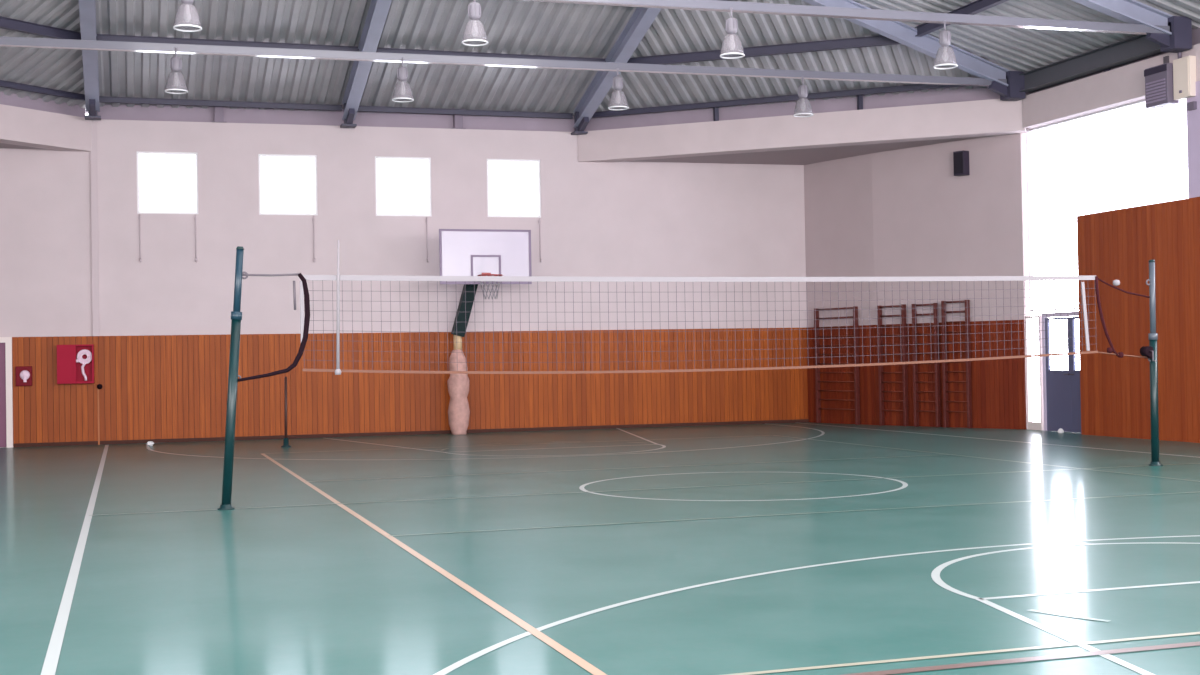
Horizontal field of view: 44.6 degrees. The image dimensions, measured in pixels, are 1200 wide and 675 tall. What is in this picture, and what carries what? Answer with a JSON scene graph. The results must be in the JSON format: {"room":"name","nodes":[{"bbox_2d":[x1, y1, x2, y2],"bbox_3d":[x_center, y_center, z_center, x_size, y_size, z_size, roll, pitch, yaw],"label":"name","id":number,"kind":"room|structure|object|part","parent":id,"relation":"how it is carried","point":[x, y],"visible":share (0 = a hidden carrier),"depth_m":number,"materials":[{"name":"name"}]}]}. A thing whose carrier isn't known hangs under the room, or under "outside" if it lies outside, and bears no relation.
{"room":"gymnasium","nodes":[
{"label":"gymnasium","id":0,"kind":"room"},
{"bbox_2d":[0,143,41,148],"bbox_3d":[-13.421,-3.510,24.417,3.656,0.090,9.147,-1,-1,32],"label":"ceiling","id":1,"kind":"structure","parent":0,"point":[2,145],"depth_m":26.73,"materials":[{"name":"grey paint"}]},
{"bbox_2d":[0,0,87,113],"bbox_3d":[-11.992,-5.299,23.180,7.350,2.282,7.110,-1,-1,-18],"label":"ceiling","id":2,"kind":"structure","parent":0,"point":[58,69],"depth_m":25.16,"materials":[{"name":"metal"}]},
{"bbox_2d":[0,16,80,39],"bbox_3d":[-10.273,-5.063,22.561,0.120,0.207,5.542,-1,-1,32],"label":"beam","id":3,"kind":"structure","parent":2,"relation":"attached to","point":[5,23],"depth_m":24.12,"materials":[{"name":"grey metal"}]},
{"bbox_2d":[0,80,84,100],"bbox_3d":[-11.691,-4.412,23.308,0.090,0.105,8.487,-1,-1,32],"label":"beam","id":4,"kind":"structure","parent":2,"relation":"attached to","point":[6,84],"depth_m":26.08,"materials":[{"name":"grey metal"}]},
{"bbox_2d":[0,119,806,447],"bbox_3d":[-4.947,-1.099,28.724,19.351,6.070,0.302,-1,-1,-16],"label":"wall","id":5,"kind":"structure","parent":0,"point":[623,218],"depth_m":28.69,"materials":[{"name":"beige paint"}]},
{"bbox_2d":[0,337,12,447],"bbox_3d":[-11.275,1.009,26.694,1.060,2.020,0.142,-1,-1,-16],"label":"door","id":6,"kind":"structure","parent":5,"relation":"in","point":[6,377],"depth_m":26.78,"materials":[{"name":"white"}]},
{"bbox_2d":[0,104,91,151],"bbox_3d":[-11.944,-3.778,23.561,0.400,0.610,9.002,-1,-1,31],"label":"beam","id":7,"kind":"structure","parent":5,"relation":"attached to","point":[20,126],"depth_m":26.40,"materials":[{"name":"beige paint"}]},
{"bbox_2d":[0,91,84,117],"bbox_3d":[-12.148,-4.356,23.423,0.140,0.550,9.452,-1,-1,31],"label":"wall band","id":8,"kind":"object","parent":7,"relation":"on","point":[13,99],"visible":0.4,"depth_m":26.59,"materials":[{"name":"white paint"}]},
{"bbox_2d":[90,120,99,335],"bbox_3d":[-9.415,-2.051,27.290,0.120,4.050,0.070,-1,-1,-18],"label":"trim","id":9,"kind":"structure","parent":5,"relation":"attached to","point":[93,154],"depth_m":27.26,"materials":[{"name":"grey paint"}]},
{"bbox_2d":[139,214,140,261],"bbox_3d":[-8.634,-1.867,27.483,0.040,0.900,0.093,-1,-1,-18],"label":"rod","id":10,"kind":"object","parent":5,"relation":"attached to","point":[139,214],"visible":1,"depth_m":27.48,"materials":[{"name":"grey metal"}]},
{"bbox_2d":[137,151,198,213],"bbox_3d":[-8.188,-2.922,27.735,1.110,1.175,0.080,-1,-1,-16],"label":"window","id":11,"kind":"structure","parent":5,"relation":"in","point":[138,152],"depth_m":27.71,"materials":[{"name":"white"}]},
{"bbox_2d":[194,215,196,261],"bbox_3d":[-7.663,-1.880,27.761,0.040,0.900,0.093,-1,-1,-18],"label":"rod","id":12,"kind":"object","parent":5,"relation":"attached to","point":[195,217],"visible":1,"depth_m":27.76,"materials":[{"name":"grey metal"}]},
{"bbox_2d":[212,107,226,122],"bbox_3d":[-7.293,-4.303,28.017,0.272,0.400,0.204,-1,-1,-18],"label":"column","id":13,"kind":"structure","parent":5,"relation":"on","point":[218,111],"depth_m":27.93,"materials":[{"name":"grey paint"}]},
{"bbox_2d":[258,154,317,214],"bbox_3d":[-6.041,-2.951,28.351,1.110,1.175,0.080,-1,-1,-16],"label":"window","id":14,"kind":"structure","parent":5,"relation":"in","point":[259,155],"depth_m":28.31,"materials":[{"name":"white"}]},
{"bbox_2d":[312,216,314,261],"bbox_3d":[-5.542,-1.909,28.369,0.040,0.900,0.093,-1,-1,-18],"label":"rod","id":15,"kind":"object","parent":5,"relation":"attached to","point":[313,218],"visible":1,"depth_m":28.37,"materials":[{"name":"grey metal"}]},
{"bbox_2d":[98,104,574,131],"bbox_3d":[-5.028,-4.397,28.824,9.361,0.530,0.180,-1,-1,-16],"label":"wall band","id":16,"kind":"object","parent":5,"relation":"on","point":[122,112],"visible":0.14,"depth_m":28.62,"materials":[{"name":"white paint"}]},
{"bbox_2d":[375,156,431,215],"bbox_3d":[-3.894,-2.980,28.966,1.110,1.175,0.080,-1,-1,-16],"label":"window","id":17,"kind":"structure","parent":5,"relation":"in","point":[376,157],"depth_m":28.96,"materials":[{"name":"white"}]},
{"bbox_2d":[12,328,807,446],"bbox_3d":[-3.167,0.900,29.025,15.814,2.020,0.031,-1,-1,-16],"label":"panelling","id":18,"kind":"object","parent":5,"relation":"attached to","point":[157,386],"visible":0.93,"depth_m":28.77,"materials":[{"name":"brown wood"}]},
{"bbox_2d":[15,366,31,385],"bbox_3d":[-10.559,0.709,26.838,0.280,0.360,0.110,-1,-1,-16],"label":"alarm box","id":19,"kind":"object","parent":18,"relation":"attached to","point":[23,373],"visible":1,"depth_m":26.80,"materials":[{"name":"red metal"}]},
{"bbox_2d":[57,344,93,383],"bbox_3d":[-9.689,0.491,27.060,0.640,0.717,0.170,-1,-1,-16],"label":"cabinet","id":20,"kind":"object","parent":18,"relation":"attached to","point":[75,363],"visible":1,"depth_m":26.98,"materials":[{"name":"red metal"}]},
{"bbox_2d":[97,388,99,444],"bbox_3d":[-9.327,1.468,27.241,0.030,1.050,0.050,-1,-1,-18],"label":"cable cover","id":21,"kind":"object","parent":18,"relation":"attached to","point":[97,388],"visible":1,"depth_m":27.22,"materials":[{"name":"brown plastic"}]},
{"bbox_2d":[14,419,808,446],"bbox_3d":[-3.138,1.874,28.992,15.804,0.070,0.015,-1,-1,-16],"label":"baseboard","id":22,"kind":"structure","parent":5,"relation":"attached to","point":[795,420],"depth_m":28.76,"materials":[{"name":"brown wood"}]},
{"bbox_2d":[425,217,428,261],"bbox_3d":[-3.421,-1.937,28.977,0.040,0.900,0.093,-1,-1,-18],"label":"rod","id":23,"kind":"object","parent":5,"relation":"attached to","point":[426,220],"visible":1,"depth_m":28.97,"materials":[{"name":"grey metal"}]},
{"bbox_2d":[451,108,465,128],"bbox_3d":[-2.841,-4.364,29.293,0.272,0.400,0.204,-1,-1,-18],"label":"column","id":24,"kind":"structure","parent":5,"relation":"on","point":[457,119],"depth_m":29.22,"materials":[{"name":"grey"}]},
{"bbox_2d":[487,159,540,217],"bbox_3d":[-1.748,-3.009,29.581,1.110,1.175,0.080,-1,-1,-16],"label":"window","id":25,"kind":"structure","parent":5,"relation":"in","point":[500,160],"depth_m":29.58,"materials":[{"name":"white"}]},
{"bbox_2d":[538,218,541,261],"bbox_3d":[-1.209,-1.967,29.611,0.040,0.900,0.093,-1,-1,-18],"label":"rod","id":26,"kind":"object","parent":5,"relation":"attached to","point":[539,221],"visible":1,"depth_m":29.60,"materials":[{"name":"grey metal"}]},
{"bbox_2d":[578,99,1026,161],"bbox_3d":[3.715,-3.984,28.458,8.801,0.610,0.400,-1,-1,22],"label":"beam","id":27,"kind":"structure","parent":5,"relation":"attached to","point":[991,117],"depth_m":28.16,"materials":[{"name":"beige paint"}]},
{"bbox_2d":[713,107,718,120],"bbox_3d":[2.297,-4.457,28.967,0.128,0.400,0.096,-1,-1,-18],"label":"column","id":28,"kind":"structure","parent":27,"relation":"on","point":[715,110],"depth_m":28.93,"materials":[{"name":"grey metal"}]},
{"bbox_2d":[584,86,1031,130],"bbox_3d":[3.948,-4.568,28.467,9.251,0.550,0.140,-1,-1,22],"label":"wall band","id":29,"kind":"object","parent":27,"relation":"on","point":[961,94],"depth_m":28.47,"materials":[{"name":"white paint"}]},
{"bbox_2d":[857,95,862,109],"bbox_3d":[4.957,-4.518,27.918,0.128,0.400,0.096,-1,-1,-18],"label":"column","id":30,"kind":"structure","parent":27,"relation":"on","point":[859,97],"depth_m":27.89,"materials":[{"name":"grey metal"}]},
{"bbox_2d":[0,422,1199,674],"bbox_3d":[-0.215,1.753,13.924,24.200,0.204,32.900,-1,-1,-18],"label":"floor","id":31,"kind":"structure","parent":0,"point":[808,548],"depth_m":10.73,"materials":[{"name":"green"}]},
{"bbox_2d":[146,441,153,445],"bbox_3d":[-8.126,1.918,26.451,0.128,0.087,0.105,0,-1,-38],"label":"paper ball","id":32,"kind":"object","parent":31,"relation":"on","point":[149,443],"visible":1,"depth_m":26.41,"materials":[{"name":"white paper"}]},
{"bbox_2d":[217,246,247,509],"bbox_3d":[-3.705,0.405,14.768,0.336,2.650,0.170,-1,-1,-18],"label":"post","id":33,"kind":"object","parent":31,"relation":"on","point":[236,315],"visible":1,"depth_m":14.73,"materials":[{"name":"metal"}]},
{"bbox_2d":[238,240,1149,381],"bbox_3d":[1.553,-0.337,16.476,11.079,1.450,0.095,-1,-1,-18],"label":"net","id":34,"kind":"object","parent":33,"relation":"attached to","point":[304,292],"visible":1,"depth_m":16.23,"materials":[{"name":"grey fabric"}]},
{"bbox_2d":[281,377,290,446],"bbox_3d":[-5.460,1.291,25.430,0.180,1.220,0.180,-1,-1,-18],"label":"slim pole","id":35,"kind":"object","parent":31,"relation":"on","point":[285,440],"visible":1,"depth_m":25.41,"materials":[{"name":"green metal"}]},
{"bbox_2d":[439,229,531,434],"bbox_3d":[-2.256,-0.093,28.167,1.772,3.950,1.229,-1,-1,15],"label":"basketball hoop","id":36,"kind":"object","parent":31,"relation":"on","point":[462,252],"visible":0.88,"depth_m":28.17,"materials":[{"name":"beige plastic"}]},
{"bbox_3d":[-2.790,0.104,28.731,0.170,0.390,0.170,-1,-1,-18],"label":"post","id":37,"kind":"part","parent":36,"relation":"part of","materials":[{"name":"beige"}]},
{"bbox_3d":[-2.655,-0.564,28.725,0.493,1.120,0.325,-1,-1,-18],"label":"arm","id":38,"kind":"part","parent":36,"relation":"part of","materials":[{"name":"teal"}]},
{"bbox_2d":[814,306,859,424],"bbox_3d":[4.894,0.582,30.290,0.100,2.410,1.240,0,-1,-33],"label":"wall bars","id":39,"kind":"object","parent":31,"relation":"on","point":[856,390],"visible":0.94,"depth_m":30.22,"materials":[{"name":"red wood"}]},
{"bbox_2d":[877,304,908,425],"bbox_3d":[5.804,0.554,29.040,0.100,2.400,0.646,0,-1,-41],"label":"wall bars","id":40,"kind":"object","parent":31,"relation":"on","point":[903,306],"visible":0.94,"depth_m":29.00,"materials":[{"name":"red wood"}]},
{"bbox_2d":[911,303,940,426],"bbox_3d":[6.331,0.537,28.430,0.100,2.400,0.563,0,-1,-41],"label":"wall bars","id":41,"kind":"object","parent":31,"relation":"on","point":[935,310],"visible":0.94,"depth_m":28.41,"materials":[{"name":"red wood"}]},
{"bbox_2d":[941,300,971,427],"bbox_3d":[6.793,0.506,27.898,0.100,2.430,0.583,0,-1,-41],"label":"wall bars","id":42,"kind":"object","parent":31,"relation":"on","point":[968,391],"visible":0.95,"depth_m":27.89,"materials":[{"name":"red wood"}]},
{"bbox_2d":[1041,311,1080,432],"bbox_3d":[8.287,0.606,25.738,0.131,2.120,1.600,-1,-1,-18],"label":"door","id":43,"kind":"structure","parent":31,"relation":"on","point":[1061,388],"depth_m":25.99,"materials":[{"name":"grey metal"}]},
{"bbox_2d":[1140,260,1162,465],"bbox_3d":[6.845,0.311,18.140,0.237,2.555,0.235,-1,-1,-18],"label":"post","id":44,"kind":"object","parent":31,"relation":"on","point":[1150,351],"visible":1,"depth_m":18.14,"materials":[{"name":"metal"}]},
{"bbox_2d":[1186,81,1199,197],"bbox_3d":[9.316,-1.149,22.288,0.390,5.500,0.500,-1,-1,-18],"label":"pillar","id":45,"kind":"structure","parent":31,"relation":"on","point":[1193,116],"depth_m":22.35,"materials":[{"name":"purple paint"}]},
{"bbox_2d":[1187,101,1196,110],"bbox_3d":[9.033,-3.534,22.343,0.065,0.120,0.150,-1,-1,-18],"label":"junction box","id":46,"kind":"object","parent":45,"relation":"attached to","point":[1192,105],"visible":1,"depth_m":22.31,"materials":[{"name":"grey metal"}]},
{"bbox_2d":[95,0,1199,115],"bbox_3d":[3.270,-5.739,15.034,16.700,2.183,32.000,-1,-1,-18],"label":"ceiling","id":47,"kind":"structure","parent":0,"point":[508,26],"depth_m":26.21,"materials":[{"name":"metal"}]},
{"bbox_2d":[79,0,100,119],"bbox_3d":[-8.386,-5.253,23.974,0.280,2.368,6.492,-1,-1,-18],"label":"rafter","id":48,"kind":"object","parent":47,"relation":"attached to","point":[87,9],"visible":1,"depth_m":25.20,"materials":[{"name":"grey metal"}]},
{"bbox_3d":[-9.319,-4.038,26.914,0.280,0.040,0.280,-1,-1,-18],"label":"plate","id":49,"kind":"part","parent":48,"relation":"part of","materials":[{"name":"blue metal"}]},
{"bbox_2d":[99,96,341,110],"bbox_3d":[-7.141,-4.431,27.761,4.475,0.102,0.090,-1,-1,-18],"label":"beam","id":50,"kind":"structure","parent":47,"relation":"attached to","point":[102,99],"depth_m":27.72,"materials":[{"name":"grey metal"}]},
{"bbox_2d":[96,34,358,51],"bbox_3d":[-6.468,-5.110,25.648,4.475,0.162,0.120,-1,-1,-18],"label":"beam","id":51,"kind":"structure","parent":47,"relation":"attached to","point":[100,37],"depth_m":25.56,"materials":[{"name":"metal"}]},
{"bbox_2d":[340,0,391,127],"bbox_3d":[-3.938,-5.311,25.411,0.280,2.368,6.492,-1,-1,-18],"label":"rafter","id":52,"kind":"object","parent":47,"relation":"attached to","point":[378,10],"visible":1,"depth_m":26.30,"materials":[{"name":"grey metal"}]},
{"bbox_3d":[-4.871,-4.096,28.350,0.280,0.040,0.280,-1,-1,-18],"label":"plate","id":53,"kind":"part","parent":52,"relation":"part of","materials":[{"name":"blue metal"}]},
{"bbox_2d":[357,106,572,118],"bbox_3d":[-2.693,-4.488,29.197,4.475,0.102,0.090,-1,-1,-18],"label":"beam","id":54,"kind":"structure","parent":47,"relation":"attached to","point":[361,108],"depth_m":29.17,"materials":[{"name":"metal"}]},
{"bbox_2d":[376,48,605,61],"bbox_3d":[-2.019,-5.168,27.084,4.475,0.162,0.120,-1,-1,-18],"label":"beam","id":55,"kind":"structure","parent":47,"relation":"attached to","point":[381,50],"depth_m":27.00,"materials":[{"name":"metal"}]},
{"bbox_2d":[571,7,661,134],"bbox_3d":[0.511,-5.369,26.847,0.280,2.368,6.492,-1,-1,-18],"label":"rafter","id":56,"kind":"object","parent":47,"relation":"attached to","point":[642,18],"visible":1,"depth_m":27.58,"materials":[{"name":"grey metal"}]},
{"bbox_3d":[-0.422,-4.154,29.787,0.280,0.040,0.280,-1,-1,-18],"label":"plate","id":57,"kind":"part","parent":56,"relation":"part of","materials":[{"name":"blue metal"}]},
{"bbox_2d":[802,0,1025,100],"bbox_3d":[4.528,-5.459,25.259,6.800,2.370,0.353,-1,-1,-24],"label":"rafter","id":58,"kind":"object","parent":47,"relation":"attached to","point":[900,32],"visible":0.95,"depth_m":25.91,"materials":[{"name":"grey metal"}]},
{"bbox_2d":[0,36,1007,85],"bbox_3d":[-3.241,-4.478,23.287,22.596,0.220,0.184,-1,-1,-17],"label":"tie beam","id":59,"kind":"structure","parent":58,"relation":"attached to","point":[4,41],"depth_m":23.60,"materials":[{"name":"grey metal"}]},
{"bbox_2d":[165,47,187,93],"bbox_3d":[-6.392,-4.036,22.078,0.348,0.676,0.348,-1,-1,-18],"label":"lamp","id":60,"kind":"object","parent":59,"relation":"hanging from","point":[175,62],"visible":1,"depth_m":22.04,"materials":[{"name":"grey metal"}]},
{"bbox_3d":[-6.389,-3.892,22.076,0.090,0.215,0.090,-1,-1,-18],"label":"bulb","id":61,"kind":"part","parent":60,"relation":"part of","materials":[{"name":"white glass"}]},
{"bbox_2d":[392,58,413,101],"bbox_3d":[-3.119,-4.079,23.135,0.348,0.676,0.348,-1,-1,-18],"label":"lamp","id":62,"kind":"object","parent":59,"relation":"hanging from","point":[402,72],"visible":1,"depth_m":23.09,"materials":[{"name":"grey metal"}]},
{"bbox_3d":[-3.116,-3.934,23.133,0.090,0.215,0.090,-1,-1,-18],"label":"bulb","id":63,"kind":"part","parent":62,"relation":"part of","materials":[{"name":"white glass"}]},
{"bbox_2d":[608,68,628,109],"bbox_3d":[0.298,-4.123,24.238,0.348,0.676,0.348,-1,-1,-18],"label":"lamp","id":64,"kind":"object","parent":59,"relation":"hanging from","point":[617,81],"visible":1,"depth_m":24.19,"materials":[{"name":"grey metal"}]},
{"bbox_3d":[0.300,-3.979,24.236,0.090,0.215,0.090,-1,-1,-18],"label":"bulb","id":65,"kind":"part","parent":64,"relation":"part of","materials":[{"name":"white glass"}]},
{"bbox_2d":[793,77,813,116],"bbox_3d":[3.504,-4.165,25.274,0.348,0.676,0.348,-1,-1,-18],"label":"lamp","id":66,"kind":"object","parent":59,"relation":"hanging from","point":[802,89],"visible":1,"depth_m":25.23,"materials":[{"name":"grey metal"}]},
{"bbox_3d":[3.507,-4.021,25.272,0.090,0.215,0.090,-1,-1,-18],"label":"bulb","id":67,"kind":"part","parent":66,"relation":"part of","materials":[{"name":"white"}]},
{"bbox_3d":[7.499,-4.333,26.566,0.280,0.040,0.280,-1,-1,-18],"label":"plate","id":68,"kind":"part","parent":58,"relation":"part of","materials":[{"name":"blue metal"}]},
{"bbox_2d":[915,0,1007,36],"bbox_3d":[6.122,-5.356,23.679,0.120,0.162,3.814,-1,-1,-18],"label":"rafter","id":69,"kind":"structure","parent":47,"relation":"attached to","point":[978,6],"depth_m":23.99,"materials":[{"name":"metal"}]},
{"bbox_2d":[1019,34,1162,92],"bbox_3d":[8.305,-4.631,24.546,0.260,0.312,4.150,-1,-1,-18],"label":"beam","id":70,"kind":"structure","parent":47,"relation":"attached to","point":[1138,47],"depth_m":24.62,"materials":[{"name":"grey metal"}]},
{"bbox_2d":[1072,0,1191,52],"bbox_3d":[5.753,-5.532,21.454,6.735,2.370,0.320,-1,-1,-18],"label":"rafter","id":71,"kind":"object","parent":47,"relation":"attached to","point":[1179,39],"visible":1,"depth_m":22.24,"materials":[{"name":"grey metal"}]},
{"bbox_2d":[516,0,1170,34],"bbox_3d":[-1.905,-4.557,19.148,22.596,0.220,0.184,-1,-1,-17],"label":"tie beam","id":72,"kind":"structure","parent":71,"relation":"attached to","point":[703,5],"depth_m":20.88,"materials":[{"name":"grey metal"}]},
{"bbox_2d":[173,0,201,31],"bbox_3d":[-5.056,-4.115,17.939,0.348,0.676,0.348,-1,-1,-18],"label":"lamp","id":73,"kind":"object","parent":72,"relation":"hanging from","point":[187,15],"visible":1,"depth_m":17.91,"materials":[{"name":"grey metal"}]},
{"bbox_3d":[-5.054,-3.971,17.937,0.090,0.215,0.090,-1,-1,-18],"label":"bulb","id":74,"kind":"part","parent":73,"relation":"part of","materials":[{"name":"white glass"}]},
{"bbox_2d":[462,0,487,45],"bbox_3d":[-1.631,-4.160,19.045,0.348,0.676,0.348,-1,-1,-18],"label":"lamp","id":75,"kind":"object","parent":72,"relation":"hanging from","point":[474,8],"visible":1,"depth_m":19.00,"materials":[{"name":"grey metal"}]},
{"bbox_3d":[-1.628,-4.015,19.043,0.090,0.215,0.090,-1,-1,-18],"label":"bulb","id":76,"kind":"part","parent":75,"relation":"part of","materials":[{"name":"white glass"}]},
{"bbox_2d":[720,8,744,58],"bbox_3d":[1.814,-4.205,20.158,0.348,0.676,0.348,-1,-1,-18],"label":"lamp","id":77,"kind":"object","parent":72,"relation":"hanging from","point":[731,23],"visible":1,"depth_m":20.11,"materials":[{"name":"grey metal"}]},
{"bbox_3d":[1.816,-4.060,20.156,0.090,0.215,0.090,-1,-1,-18],"label":"bulb","id":78,"kind":"part","parent":77,"relation":"part of","materials":[{"name":"white glass"}]},
{"bbox_2d":[933,21,957,69],"bbox_3d":[4.992,-4.246,21.184,0.348,0.676,0.348,-1,-1,-18],"label":"lamp","id":79,"kind":"object","parent":72,"relation":"hanging from","point":[945,35],"visible":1,"depth_m":21.14,"materials":[{"name":"grey metal"}]},
{"bbox_3d":[4.995,-4.102,21.182,0.090,0.215,0.090,-1,-1,-18],"label":"bulb","id":80,"kind":"part","parent":79,"relation":"part of","materials":[{"name":"white"}]},
{"bbox_3d":[8.834,-4.412,22.427,0.280,0.040,0.280,-1,-1,-18],"label":"plate","id":81,"kind":"part","parent":71,"relation":"part of","materials":[{"name":"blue metal"}]},
{"bbox_2d":[595,0,999,111],"bbox_3d":[3.898,-5.514,28.312,7.350,2.297,7.110,-1,-1,-18],"label":"ceiling","id":82,"kind":"structure","parent":0,"point":[673,31],"depth_m":27.01,"materials":[{"name":"metal"}]},
{"bbox_2d":[627,35,900,64],"bbox_3d":[2.872,-5.234,26.805,5.542,0.207,0.120,-1,-1,22],"label":"beam","id":83,"kind":"structure","parent":82,"relation":"attached to","point":[870,41],"depth_m":26.69,"materials":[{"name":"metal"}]},
{"bbox_2d":[592,84,964,117],"bbox_3d":[3.600,-4.612,28.245,8.487,0.105,0.090,-1,-1,22],"label":"beam","id":84,"kind":"structure","parent":82,"relation":"attached to","point":[913,87],"depth_m":28.34,"materials":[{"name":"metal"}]},
{"bbox_2d":[631,128,1034,164],"bbox_3d":[4.335,-3.745,29.917,8.951,0.090,3.406,-1,-1,21],"label":"ceiling","id":85,"kind":"structure","parent":0,"point":[810,155],"depth_m":29.66,"materials":[{"name":"grey paint"}]},
{"bbox_2d":[804,153,874,326],"bbox_3d":[5.051,-0.974,30.463,0.200,5.520,2.023,0,-1,-34],"label":"wall","id":86,"kind":"structure","parent":0,"point":[838,201],"depth_m":30.36,"materials":[{"name":"grey paint"}]},
{"bbox_2d":[807,325,875,424],"bbox_3d":[4.987,0.776,30.374,0.030,2.020,2.022,0,-1,-34],"label":"panelling","id":87,"kind":"object","parent":86,"relation":"attached to","point":[866,373],"visible":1,"depth_m":30.28,"materials":[{"name":"brown wood"}]},
{"bbox_2d":[860,3,996,63],"bbox_3d":[4.852,-5.691,25.350,7.408,2.146,0.700,-1,-1,-25],"label":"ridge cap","id":88,"kind":"object","parent":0,"point":[860,3],"visible":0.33,"depth_m":26.32,"materials":[{"name":"metal"}]},
{"bbox_2d":[872,133,1032,421],"bbox_3d":[6.745,-1.032,28.335,0.200,5.520,3.448,0,-1,-41],"label":"wall","id":89,"kind":"structure","parent":0,"point":[928,220],"depth_m":28.13,"materials":[{"name":"grey paint"}]},
{"bbox_2d":[874,320,1026,428],"bbox_3d":[6.689,0.718,28.236,0.031,2.020,3.448,0,-1,-41],"label":"panelling","id":90,"kind":"object","parent":89,"relation":"attached to","point":[998,386],"visible":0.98,"depth_m":27.92,"materials":[{"name":"brown wood"}]},
{"bbox_2d":[953,150,969,175],"bbox_3d":[6.900,-3.312,27.878,0.270,0.460,0.240,0,-1,-41],"label":"wall speaker","id":91,"kind":"object","parent":89,"relation":"attached to","point":[960,158],"visible":1,"depth_m":27.78,"materials":[{"name":"grey plastic"}]},
{"bbox_2d":[954,152,962,173],"bbox_3d":[6.802,-3.311,27.793,0.010,0.400,0.200,0,-1,-41],"label":"speaker grille","id":92,"kind":"object","parent":91,"relation":"attached to","point":[958,156],"depth_m":27.78,"materials":[{"name":"black fabric"}]},
{"bbox_2d":[1025,316,1043,429],"bbox_3d":[7.947,0.646,26.731,0.090,2.080,0.440,-1,-1,-18],"label":"window","id":93,"kind":"structure","parent":89,"relation":"in","point":[1031,425],"depth_m":26.89,"materials":[{"name":"white metal"}]},
{"bbox_2d":[1022,43,1199,130],"bbox_3d":[11.808,-4.331,14.636,0.470,0.570,26.050,-1,-1,-18],"label":"beam","id":94,"kind":"structure","parent":0,"point":[1124,85],"depth_m":24.72,"materials":[{"name":"beige paint"}]},
{"bbox_2d":[1026,100,1144,311],"bbox_3d":[8.614,-2.183,24.793,0.080,3.340,4.580,-1,-1,-18],"label":"window frame","id":95,"kind":"structure","parent":94,"relation":"attached to","point":[1028,137],"depth_m":26.93,"materials":[{"name":"white metal"}]},
{"bbox_2d":[1031,28,1199,93],"bbox_3d":[11.897,-4.894,14.517,0.140,0.550,25.750,-1,-1,-18],"label":"wall band","id":96,"kind":"object","parent":94,"relation":"on","point":[1195,32],"depth_m":23.88,"materials":[{"name":"white paint"}]},
{"bbox_2d":[1144,56,1178,108],"bbox_3d":[8.790,-4.012,22.899,0.265,0.780,0.520,-1,-1,-18],"label":"ventilation unit","id":97,"kind":"object","parent":94,"relation":"attached to","point":[1159,93],"visible":1,"depth_m":22.79,"materials":[{"name":"grey metal"}]},
{"bbox_2d":[1173,52,1195,99],"bbox_3d":[8.959,-4.071,22.471,0.145,0.800,0.380,-1,-1,-18],"label":"upper cabinet","id":98,"kind":"object","parent":94,"relation":"attached to","point":[1184,69],"visible":0.94,"depth_m":22.38,"materials":[{"name":"beige metal"}]},
{"bbox_3d":[8.910,-3.980,22.453,0.010,0.560,0.320,-1,-1,-18],"label":"cabinet door","id":99,"kind":"part","parent":98,"relation":"part of","materials":[{"name":"beige metal"}]},
{"bbox_3d":[10.592,-0.340,17.887,0.085,3.720,15.130,-1,-1,-18],"label":"wall","id":100,"kind":"structure","parent":0,"visible":0},
{"bbox_2d":[1077,197,1199,442],"bbox_3d":[10.533,-0.349,17.868,0.030,3.740,15.130,-1,-1,-18],"label":"wall partition","id":101,"kind":"structure","parent":100,"relation":"attached to","point":[1120,244],"depth_m":23.55,"materials":[{"name":"brown wood"}]}
]}

